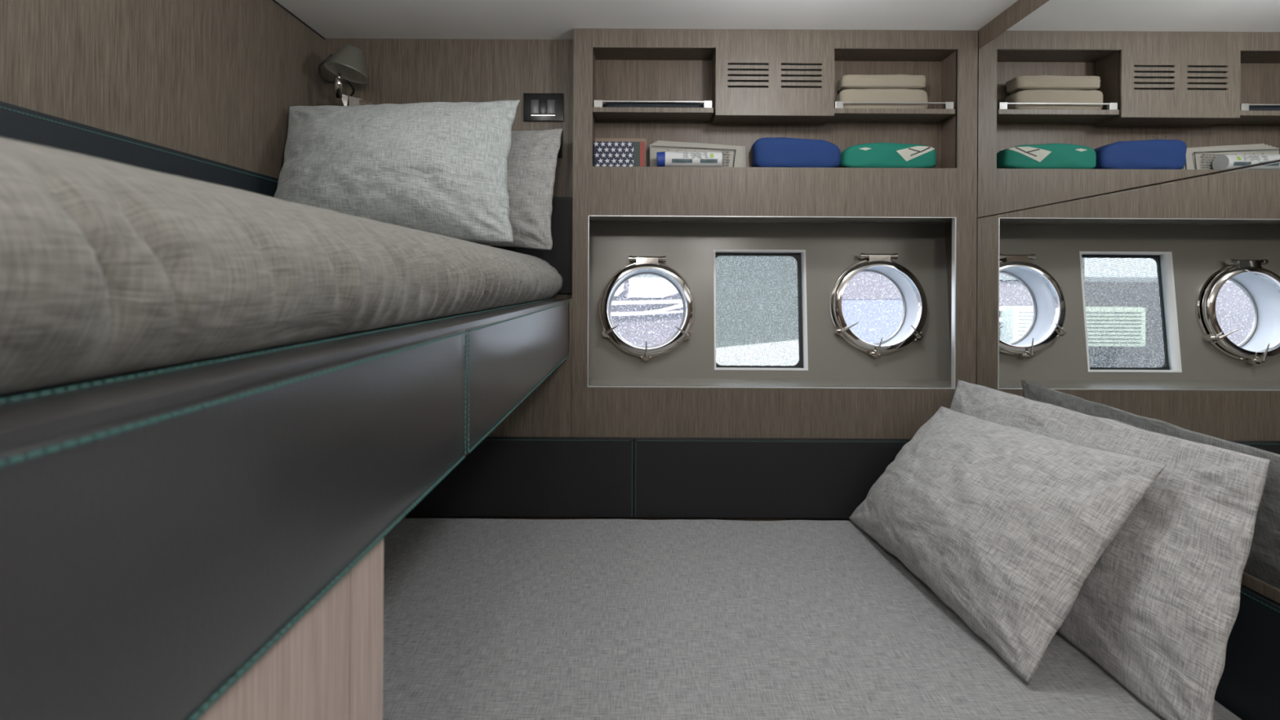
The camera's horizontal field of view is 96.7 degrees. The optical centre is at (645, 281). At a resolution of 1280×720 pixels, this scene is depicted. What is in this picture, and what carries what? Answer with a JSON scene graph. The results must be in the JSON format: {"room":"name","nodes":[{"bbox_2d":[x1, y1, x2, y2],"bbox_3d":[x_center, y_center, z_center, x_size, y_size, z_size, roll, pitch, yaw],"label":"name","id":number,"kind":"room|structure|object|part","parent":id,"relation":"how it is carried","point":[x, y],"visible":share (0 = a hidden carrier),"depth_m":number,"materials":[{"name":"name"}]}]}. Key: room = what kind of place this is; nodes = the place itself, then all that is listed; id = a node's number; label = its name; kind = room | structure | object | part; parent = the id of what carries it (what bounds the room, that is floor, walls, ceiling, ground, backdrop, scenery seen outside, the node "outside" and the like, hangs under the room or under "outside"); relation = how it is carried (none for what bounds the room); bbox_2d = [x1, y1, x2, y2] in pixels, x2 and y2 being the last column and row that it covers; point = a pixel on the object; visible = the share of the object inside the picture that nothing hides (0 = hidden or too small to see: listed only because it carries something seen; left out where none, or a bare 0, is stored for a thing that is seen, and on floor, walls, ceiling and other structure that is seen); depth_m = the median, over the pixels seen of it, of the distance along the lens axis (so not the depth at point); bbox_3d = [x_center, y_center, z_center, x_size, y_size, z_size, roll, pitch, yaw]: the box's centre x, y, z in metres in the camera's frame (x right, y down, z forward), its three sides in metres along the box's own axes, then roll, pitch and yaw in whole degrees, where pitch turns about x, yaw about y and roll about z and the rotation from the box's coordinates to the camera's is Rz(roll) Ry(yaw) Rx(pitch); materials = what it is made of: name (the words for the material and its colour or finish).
{"room":"boat cabin","nodes":[
{"label":"boat cabin","id":0,"kind":"room"},
{"bbox_2d":[0,0,324,178],"bbox_3d":[-1.069,0.222,0.291,0.060,2.004,3.182,0,0,0],"label":"wall","id":1,"kind":"structure","parent":0,"point":[214,80],"depth_m":1.24,"materials":[{"name":"brown wood"}]},
{"bbox_2d":[0,101,278,197],"bbox_3d":[-1.029,-0.125,0.265,0.014,0.322,3.109,0,0,0],"label":"panel","id":2,"kind":"object","parent":1,"relation":"attached to","point":[18,123],"visible":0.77,"depth_m":1.10,"materials":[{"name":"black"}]},
{"bbox_2d":[272,0,324,39],"bbox_3d":[-1.033,-0.780,0.266,0.004,0.004,3.132,0,0,0],"label":"trim","id":3,"kind":"structure","parent":1,"relation":"attached to","point":[274,1],"depth_m":1.69,"materials":[{"name":"black"}]},
{"bbox_2d":[324,38,573,328],"bbox_3d":[-0.646,-0.277,1.857,0.901,1.007,0.050,0,0,0],"label":"wall","id":4,"kind":"structure","parent":0,"point":[400,71],"depth_m":1.83,"materials":[{"name":"brown wood"}]},
{"bbox_2d":[318,44,373,106],"bbox_3d":[-0.918,-0.605,1.755,0.149,0.214,0.193,0,0,0],"label":"wall lamp","id":5,"kind":"object","parent":4,"relation":"attached to","point":[348,63],"visible":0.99,"depth_m":1.72,"materials":[{"name":"grey"}]},
{"bbox_3d":[-0.934,-0.639,1.735,0.101,0.115,0.073,0,0,-43],"label":"cord","id":6,"kind":"part","parent":5,"relation":"part of","materials":[{"name":"black plastic"}]},
{"bbox_3d":[-0.924,-0.592,1.712,0.022,0.083,0.049,0,0,-34],"label":"arm","id":7,"kind":"part","parent":5,"relation":"part of","materials":[{"name":"silver metal"}]},
{"bbox_3d":[-0.903,-0.663,1.720,0.121,0.098,0.122,0,0,0],"label":"lamp shade","id":8,"kind":"part","parent":5,"relation":"part of","materials":[{"name":"grey"}]},
{"bbox_3d":[-0.901,-0.539,1.824,0.080,0.082,0.038,0,0,-26],"label":"wall plate","id":9,"kind":"part","parent":5,"relation":"part of","materials":[{"name":"silver metal"}]},
{"bbox_2d":[489,196,573,293],"bbox_3d":[-0.629,-0.117,1.825,0.814,0.310,0.012,0,0,0],"label":"panel","id":10,"kind":"object","parent":4,"relation":"attached to","point":[560,257],"visible":0.02,"depth_m":1.82,"materials":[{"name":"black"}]},
{"bbox_2d":[523,93,564,121],"bbox_3d":[-0.327,-0.559,1.826,0.128,0.089,0.012,0,0,0],"label":"light switch","id":11,"kind":"object","parent":4,"relation":"attached to","point":[537,107],"visible":1,"depth_m":1.82,"materials":[{"name":"black plastic"}]},
{"bbox_2d":[568,297,572,356],"bbox_3d":[-0.230,0.143,1.812,0.009,0.178,0.119,0,0,0],"label":"trim","id":12,"kind":"structure","parent":4,"relation":"attached to","point":[570,300],"depth_m":1.75,"materials":[{"name":"brown wood"}]},
{"bbox_2d":[402,356,850,520],"bbox_3d":[-0.007,0.732,1.817,2.070,0.996,0.129,0,0,0],"label":"wall","id":13,"kind":"structure","parent":0,"point":[546,411],"depth_m":1.75,"materials":[{"name":"brown wood"}]},
{"bbox_2d":[404,436,911,518],"bbox_3d":[-0.013,0.601,1.744,2.053,0.242,0.017,0,0,0],"label":"panel","id":14,"kind":"object","parent":13,"relation":"attached to","point":[553,477],"visible":0.66,"depth_m":1.74,"materials":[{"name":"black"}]},
{"bbox_2d":[571,28,977,439],"bbox_3d":[0.398,-0.145,1.807,1.243,1.261,0.115,0,0,0],"label":"wall shelf unit","id":15,"kind":"object","parent":13,"relation":"on","point":[751,85],"visible":1,"depth_m":1.75,"materials":[{"name":"brown wood"}]},
{"bbox_3d":[-0.168,-0.534,1.812,0.010,0.394,0.088,0,0,0],"label":"panel","id":16,"kind":"part","parent":15,"relation":"part of","materials":[{"name":"brown wood"}]},
{"bbox_2d":[593,141,644,166],"bbox_3d":[-0.082,-0.396,1.797,0.160,0.084,0.036,0,0,0],"label":"box","id":17,"kind":"object","parent":15,"relation":"on","point":[606,153],"visible":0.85,"depth_m":1.78,"materials":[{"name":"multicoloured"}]},
{"bbox_2d":[595,137,645,166],"bbox_3d":[-0.080,-0.406,1.822,0.164,0.103,0.004,0,0,0],"label":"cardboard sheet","id":18,"kind":"object","parent":15,"relation":"on","point":[617,140],"visible":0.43,"depth_m":1.82,"materials":[{"name":"brown"}]},
{"bbox_2d":[602,100,703,107],"bbox_3d":[0.027,-0.552,1.811,0.326,0.030,0.079,0,0,0],"label":"bundle","id":19,"kind":"object","parent":15,"relation":"on","point":[607,104],"visible":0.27,"depth_m":1.77,"materials":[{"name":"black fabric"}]},
{"bbox_2d":[592,106,713,121],"bbox_3d":[0.024,-0.529,1.806,0.372,0.015,0.100,0,0,0],"label":"shelf","id":20,"kind":"object","parent":15,"relation":"attached to","point":[599,113],"depth_m":1.78,"materials":[{"name":"brown wood"}]},
{"bbox_3d":[0.024,-0.556,1.761,0.360,0.004,0.005,0,0,0],"label":"guard rail","id":21,"kind":"part","parent":15,"relation":"part of","materials":[{"name":"silver metal"}]},
{"bbox_2d":[657,151,722,167],"bbox_3d":[0.137,-0.380,1.786,0.202,0.054,0.054,0,0,0],"label":"tube","id":22,"kind":"object","parent":15,"relation":"on","point":[668,158],"visible":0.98,"depth_m":1.76,"materials":[{"name":"white plastic"}]},
{"bbox_2d":[649,140,746,167],"bbox_3d":[0.170,-0.405,1.833,0.312,0.103,0.033,0,0,0],"label":"stack","id":23,"kind":"object","parent":15,"relation":"on","point":[733,156],"visible":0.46,"depth_m":1.82,"materials":[{"name":"grey paper"}]},
{"bbox_3d":[0.401,-0.533,1.860,1.140,0.414,0.008,0,0,0],"label":"panel","id":24,"kind":"part","parent":15,"relation":"part of","materials":[{"name":"brown wood"}]},
{"bbox_2d":[711,47,834,124],"bbox_3d":[0.399,-0.615,1.803,0.365,0.209,0.106,0,0,0],"label":"vent","id":25,"kind":"object","parent":15,"relation":"attached to","point":[751,86],"depth_m":1.75,"materials":[{"name":"brown wood"}]},
{"bbox_3d":[0.402,-0.726,1.812,1.148,0.012,0.088,0,0,0],"label":"panel","id":26,"kind":"part","parent":15,"relation":"part of","materials":[{"name":"brown wood"}]},
{"bbox_2d":[751,137,840,167],"bbox_3d":[0.478,-0.402,1.812,0.276,0.102,0.081,0,0,0],"label":"folded cloth","id":27,"kind":"object","parent":15,"relation":"on","point":[779,152],"visible":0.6,"depth_m":1.78,"materials":[{"name":"blue fabric"}]},
{"bbox_2d":[835,88,928,108],"bbox_3d":[0.749,-0.569,1.811,0.281,0.070,0.080,0,0,0],"label":"folded towel","id":28,"kind":"object","parent":15,"relation":"on","point":[847,95],"visible":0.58,"depth_m":1.77,"materials":[{"name":"beige fabric"}]},
{"bbox_2d":[837,74,926,92],"bbox_3d":[0.751,-0.626,1.812,0.269,0.045,0.078,0,0,0],"label":"folded towel","id":29,"kind":"object","parent":28,"relation":"on","point":[892,81],"visible":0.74,"depth_m":1.78,"materials":[{"name":"beige fabric"}]},
{"bbox_2d":[839,142,936,168],"bbox_3d":[0.770,-0.393,1.810,0.296,0.086,0.083,0,0,0],"label":"folded cloth","id":30,"kind":"object","parent":15,"relation":"on","point":[870,155],"visible":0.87,"depth_m":1.77,"materials":[{"name":"green fabric"}]},
{"bbox_2d":[896,146,934,161],"bbox_3d":[0.853,-0.398,1.778,0.140,0.048,0.040,0,0,-22],"label":"print","id":31,"kind":"object","parent":30,"relation":"attached to","point":[904,153],"depth_m":1.77,"materials":[{"name":"grey"}]},
{"bbox_2d":[826,108,955,122],"bbox_3d":[0.770,-0.526,1.806,0.373,0.015,0.100,0,0,0],"label":"shelf","id":32,"kind":"object","parent":15,"relation":"attached to","point":[836,115],"depth_m":1.78,"materials":[{"name":"brown wood"}]},
{"bbox_3d":[0.770,-0.552,1.761,0.361,0.004,0.005,0,0,0],"label":"guard rail","id":33,"kind":"part","parent":15,"relation":"part of","materials":[{"name":"silver metal"}]},
{"bbox_3d":[0.970,-0.528,1.812,0.010,0.394,0.088,0,0,0],"label":"panel","id":34,"kind":"part","parent":15,"relation":"part of","materials":[{"name":"brown wood"}]},
{"bbox_2d":[275,0,1017,39],"bbox_3d":[0.021,-0.807,0.330,2.308,0.060,3.460,0,0,0],"label":"ceiling","id":35,"kind":"structure","parent":0,"point":[331,19],"depth_m":1.66,"materials":[{"name":"white paint"}]},
{"bbox_2d":[588,222,951,379],"bbox_3d":[0.396,0.062,1.944,1.272,0.648,0.075,0,0,0],"label":"wall","id":36,"kind":"structure","parent":0,"point":[688,248],"depth_m":1.95,"materials":[{"name":"grey paint"}]},
{"bbox_2d":[599,255,695,360],"bbox_3d":[0.006,0.090,1.946,0.326,0.353,0.184,0,0,0],"label":"window","id":37,"kind":"structure","parent":36,"relation":"in","point":[644,264],"depth_m":1.91,"materials":[{"name":"silver metal"}]},
{"bbox_3d":[0.006,0.103,2.019,0.267,0.266,0.028,0,0,0],"label":"pane","id":38,"kind":"part","parent":37,"relation":"part of","materials":[{"name":"clear glass"}]},
{"bbox_2d":[713,249,808,370],"bbox_3d":[0.391,0.098,1.961,0.316,0.413,0.095,0,0,0],"label":"window","id":39,"kind":"structure","parent":36,"relation":"in","point":[799,255],"depth_m":1.98,"materials":[{"name":"white"}]},
{"bbox_2d":[829,253,927,357],"bbox_3d":[0.788,0.080,1.948,0.326,0.352,0.184,0,0,0],"label":"window","id":40,"kind":"structure","parent":36,"relation":"in","point":[912,292],"depth_m":1.91,"materials":[{"name":"silver metal"}]},
{"bbox_3d":[0.788,0.093,2.020,0.267,0.266,0.028,0,0,0],"label":"pane","id":41,"kind":"part","parent":40,"relation":"part of","materials":[{"name":"clear glass"}]},
{"bbox_2d":[944,33,1279,604],"bbox_3d":[1.060,0.232,0.370,0.058,2.007,3.340,0,0,0],"label":"wall","id":42,"kind":"structure","parent":0,"point":[948,227],"depth_m":1.92,"materials":[{"name":"brown wood"}]},
{"bbox_2d":[978,0,1048,48],"bbox_3d":[1.030,-0.743,0.225,0.012,0.058,3.049,0,0,0],"label":"trim","id":43,"kind":"structure","parent":42,"relation":"attached to","point":[1020,9],"depth_m":1.61,"materials":[{"name":"brown wood"}]},
{"bbox_2d":[977,0,1279,217],"bbox_3d":[1.025,-0.454,0.224,0.007,0.517,3.048,0,0,0],"label":"wall mirror","id":44,"kind":"object","parent":42,"relation":"attached to","point":[1077,99],"visible":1,"depth_m":1.21,"materials":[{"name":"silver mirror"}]},
{"bbox_2d":[977,161,1279,590],"bbox_3d":[1.022,0.151,0.224,0.007,0.688,3.048,0,0,0],"label":"wall mirror","id":45,"kind":"object","parent":42,"relation":"attached to","point":[1156,308],"visible":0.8,"depth_m":1.14,"materials":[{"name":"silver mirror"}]},
{"bbox_2d":[1214,585,1279,719],"bbox_3d":[1.010,0.692,0.222,0.013,0.349,3.023,0,0,0],"label":"panel","id":46,"kind":"object","parent":42,"relation":"attached to","point":[1248,686],"visible":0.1,"depth_m":0.94,"materials":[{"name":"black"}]},
{"bbox_2d":[1240,572,1279,604],"bbox_3d":[1.022,0.506,0.225,0.016,0.020,3.049,0,0,0],"label":"trim","id":47,"kind":"structure","parent":42,"relation":"attached to","point":[1258,586],"depth_m":0.94,"materials":[{"name":"brown wood"}]},
{"bbox_3d":[0.010,1.270,0.325,2.308,0.080,3.450,0,0,0],"label":"floor","id":48,"kind":"structure","parent":0,"visible":0},
{"bbox_2d":[196,537,383,719],"bbox_3d":[-0.637,0.730,0.040,0.783,0.995,0.980,0,0,0],"label":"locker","id":49,"kind":"object","parent":48,"relation":"on","point":[328,665],"visible":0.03,"depth_m":0.44,"materials":[{"name":"brown wood"}]},
{"bbox_3d":[-0.255,0.732,0.174,0.018,0.995,0.589,0,0,0],"label":"door","id":50,"kind":"part","parent":49,"relation":"part of","materials":[{"name":"brown wood"}]},
{"bbox_2d":[0,298,569,719],"bbox_3d":[-0.629,0.140,0.649,0.795,0.178,2.199,0,0,0],"label":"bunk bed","id":51,"kind":"object","parent":49,"relation":"on","point":[162,528],"visible":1,"depth_m":0.31,"materials":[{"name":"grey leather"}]},
{"bbox_2d":[0,137,563,395],"bbox_3d":[-0.633,-0.021,0.693,0.759,0.144,2.246,0,0,0],"label":"mattress","id":52,"kind":"object","parent":51,"relation":"on","point":[108,268],"visible":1,"depth_m":0.34,"materials":[{"name":"grey fabric"}]},
{"bbox_2d":[273,100,519,243],"bbox_3d":[-0.677,-0.303,1.518,0.681,0.406,0.202,0,0,0],"label":"pillow","id":53,"kind":"object","parent":52,"relation":"on","point":[441,168],"visible":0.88,"depth_m":1.46,"materials":[{"name":"grey fabric"}]},
{"bbox_2d":[467,128,562,249],"bbox_3d":[-0.577,-0.282,1.708,0.646,0.375,0.142,0,0,0],"label":"pillow","id":54,"kind":"object","parent":52,"relation":"on","point":[531,162],"visible":0.23,"depth_m":1.70,"materials":[{"name":"grey fabric"}]},
{"bbox_3d":[-0.241,0.145,1.246,0.019,0.172,1.005,0,0,0],"label":"panel","id":55,"kind":"part","parent":51,"relation":"part of","materials":[{"name":"grey leather"}]},
{"bbox_3d":[-0.017,1.046,1.139,2.028,0.369,1.189,0,0,0],"label":"bed","id":56,"kind":"object","parent":48,"relation":"on","visible":0},
{"bbox_2d":[382,518,1241,719],"bbox_3d":[-0.012,0.788,1.147,2.026,0.146,1.174,0,0,0],"label":"mattress","id":57,"kind":"object","parent":56,"relation":"on","point":[485,619],"visible":0.6,"depth_m":1.15,"materials":[{"name":"grey fabric"}]},
{"bbox_2d":[848,405,1166,684],"bbox_3d":[0.757,0.517,1.354,0.269,0.394,0.732,0,0,-4],"label":"pillow","id":58,"kind":"object","parent":57,"relation":"on","point":[1006,526],"visible":1,"depth_m":1.15,"materials":[{"name":"grey fabric"}]},
{"bbox_2d":[950,379,1270,719],"bbox_3d":[0.901,0.500,1.284,0.149,0.433,0.843,0,0,-3],"label":"pillow","id":59,"kind":"object","parent":57,"relation":"on","point":[1157,610],"visible":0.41,"depth_m":0.98,"materials":[{"name":"grey fabric"}]},
{"bbox_3d":[0.427,-0.497,1.959,1.332,0.556,0.182,0,0,0],"label":"wall","id":60,"kind":"structure","parent":0,"visible":0},
{"bbox_2d":[589,211,977,224],"bbox_3d":[0.412,-0.210,1.894,1.243,0.018,0.252,0,0,0],"label":"trim","id":61,"kind":"structure","parent":60,"relation":"attached to","point":[592,219],"depth_m":1.87,"materials":[{"name":"grey paint"}]},
{"bbox_3d":[0.420,0.793,1.870,1.332,0.880,0.140,0,0,0],"label":"wall","id":62,"kind":"structure","parent":0,"visible":0},
{"bbox_2d":[588,377,951,386],"bbox_3d":[0.409,0.339,1.847,1.243,0.024,0.157,0,0,0],"label":"trim","id":63,"kind":"structure","parent":62,"relation":"attached to","point":[592,381],"depth_m":1.84,"materials":[{"name":"grey paint"}]},
{"label":"outside","id":64,"kind":"structure","parent":0,"visible":0},
{"bbox_3d":[-0.012,2.330,21.200,60.000,0.200,37.600,0,0,0],"label":"water","id":65,"kind":"object","parent":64,"visible":0},
{"bbox_2d":[610,256,902,365],"bbox_3d":[-0.004,0.713,7.135,18.000,3.135,2.730,0,0,0],"label":"window view","id":66,"kind":"object","parent":65,"relation":"on","point":[641,290],"visible":0.09,"depth_m":5.98,"materials":[{"name":"grey"}]},
{"bbox_3d":[-1.054,0.245,5.965,3.026,0.126,0.030,0,0,0],"label":"rub rail","id":67,"kind":"part","parent":66,"relation":"part of","materials":[{"name":"white"}]},
{"bbox_3d":[-1.054,0.315,5.965,3.026,0.223,0.030,0,0,0],"label":"rub rail","id":68,"kind":"part","parent":66,"relation":"part of","materials":[{"name":"white"}]},
{"bbox_3d":[2.731,-0.319,6.030,1.997,1.044,0.100,0,0,0],"label":"panel","id":69,"kind":"part","parent":66,"relation":"part of","materials":[{"name":"grey"}]},
{"bbox_3d":[2.759,1.069,6.030,1.927,1.787,0.100,0,0,0],"label":"stern panel","id":70,"kind":"part","parent":66,"relation":"part of","materials":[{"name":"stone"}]}
]}

